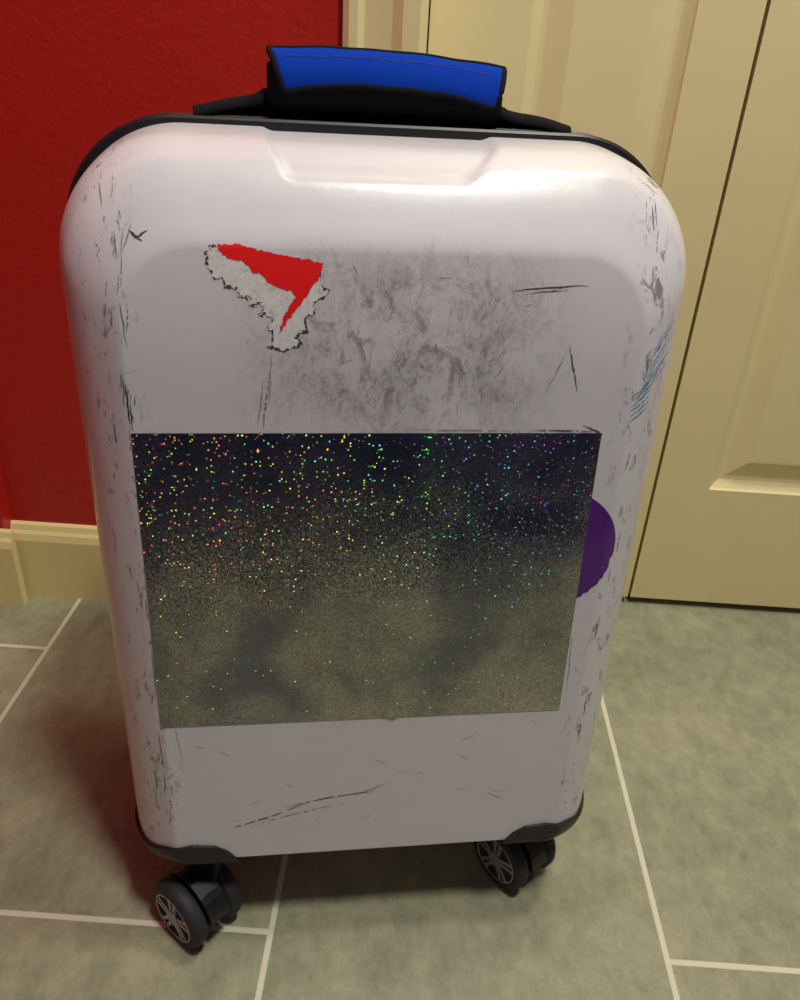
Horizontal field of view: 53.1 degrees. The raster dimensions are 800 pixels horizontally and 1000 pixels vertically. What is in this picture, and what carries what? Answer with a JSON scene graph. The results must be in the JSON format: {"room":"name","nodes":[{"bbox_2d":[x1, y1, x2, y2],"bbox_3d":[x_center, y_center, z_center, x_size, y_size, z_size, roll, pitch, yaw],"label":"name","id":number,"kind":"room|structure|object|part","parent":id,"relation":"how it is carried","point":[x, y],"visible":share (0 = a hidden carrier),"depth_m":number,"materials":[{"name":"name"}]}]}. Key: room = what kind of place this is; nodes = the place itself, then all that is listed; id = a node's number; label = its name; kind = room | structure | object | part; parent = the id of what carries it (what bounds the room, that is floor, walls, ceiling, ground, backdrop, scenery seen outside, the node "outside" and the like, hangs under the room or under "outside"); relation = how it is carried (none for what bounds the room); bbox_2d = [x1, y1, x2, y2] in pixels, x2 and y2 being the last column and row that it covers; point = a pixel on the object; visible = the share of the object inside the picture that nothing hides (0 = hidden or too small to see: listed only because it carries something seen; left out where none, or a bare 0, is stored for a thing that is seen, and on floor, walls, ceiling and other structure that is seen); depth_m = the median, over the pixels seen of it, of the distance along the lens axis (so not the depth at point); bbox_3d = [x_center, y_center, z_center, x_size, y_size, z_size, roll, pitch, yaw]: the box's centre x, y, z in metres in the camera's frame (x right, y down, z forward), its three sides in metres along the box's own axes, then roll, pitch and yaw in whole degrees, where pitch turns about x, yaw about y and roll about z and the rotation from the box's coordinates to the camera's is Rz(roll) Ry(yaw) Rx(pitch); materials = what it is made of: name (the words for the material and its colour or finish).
{"room":"home hallway","nodes":[
{"label":"home hallway","id":0,"kind":"room"},
{"bbox_2d":[0,0,342,528],"bbox_3d":[-0.526,-0.930,0.563,1.012,2.350,0.142,4,29,1],"label":"wall","id":1,"kind":"structure","parent":0,"point":[73,73],"depth_m":0.80,"materials":[{"name":"red paint"}]},
{"bbox_2d":[0,520,107,604],"bbox_3d":[-0.589,0.077,1.052,1.008,0.111,0.034,4,29,1],"label":"baseboard","id":2,"kind":"structure","parent":1,"relation":"attached to","point":[62,560],"depth_m":1.05,"materials":[{"name":"beige paint"}]},
{"bbox_2d":[342,0,428,52],"bbox_3d":[0.006,-0.772,0.593,0.078,2.100,0.078,4,29,1],"label":"trim","id":3,"kind":"structure","parent":1,"relation":"attached to","point":[396,25],"depth_m":0.74,"materials":[{"name":"beige paint"}]},
{"bbox_2d":[0,592,799,999],"bbox_3d":[0.288,0.353,0.818,2.800,0.050,1.790,4,29,1],"label":"floor","id":4,"kind":"structure","parent":0,"point":[677,874],"depth_m":0.75,"materials":[{"name":"tile"}]},
{"bbox_2d":[59,45,685,947],"bbox_3d":[-0.022,0.023,0.638,0.420,0.668,0.278,-1,29,-7],"label":"suitcase","id":5,"kind":"object","parent":4,"relation":"on","point":[371,351],"visible":1,"depth_m":0.52,"materials":[{"name":"white plastic"}]},
{"bbox_3d":[-0.020,0.061,0.551,0.298,0.225,0.020,-1,29,-7],"label":"foil panel","id":6,"kind":"part","parent":5,"relation":"part of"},
{"bbox_3d":[-0.014,-0.262,0.557,0.256,0.016,0.056,-1,29,-7],"label":"plate","id":7,"kind":"part","parent":5,"relation":"part of","materials":[{"name":"black plastic"}]},
{"bbox_2d":[426,0,430,52],"bbox_3d":[0.388,-1.116,0.992,2.800,2.350,0.050,4,29,1],"label":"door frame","id":8,"kind":"structure","parent":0,"point":[429,0],"depth_m":1.20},
{"bbox_3d":[0.925,-1.740,0.052,1.788,0.290,0.120,4,29,1],"label":"wall header","id":9,"kind":"structure","parent":0,"visible":0},
{"bbox_2d":[428,0,766,596],"bbox_3d":[0.211,-0.766,0.653,0.328,2.028,0.034,4,29,1],"label":"leaf","id":10,"kind":"object","parent":9,"relation":"attached to","point":[665,82],"visible":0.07,"depth_m":0.82,"materials":[{"name":"beige paint"}]},
{"bbox_2d":[629,0,799,607],"bbox_3d":[0.546,-0.743,0.649,0.336,2.028,0.034,4,29,1],"label":"leaf","id":11,"kind":"object","parent":9,"relation":"attached to","point":[722,524],"visible":0.97,"depth_m":0.98,"materials":[{"name":"beige paint"}]}
]}

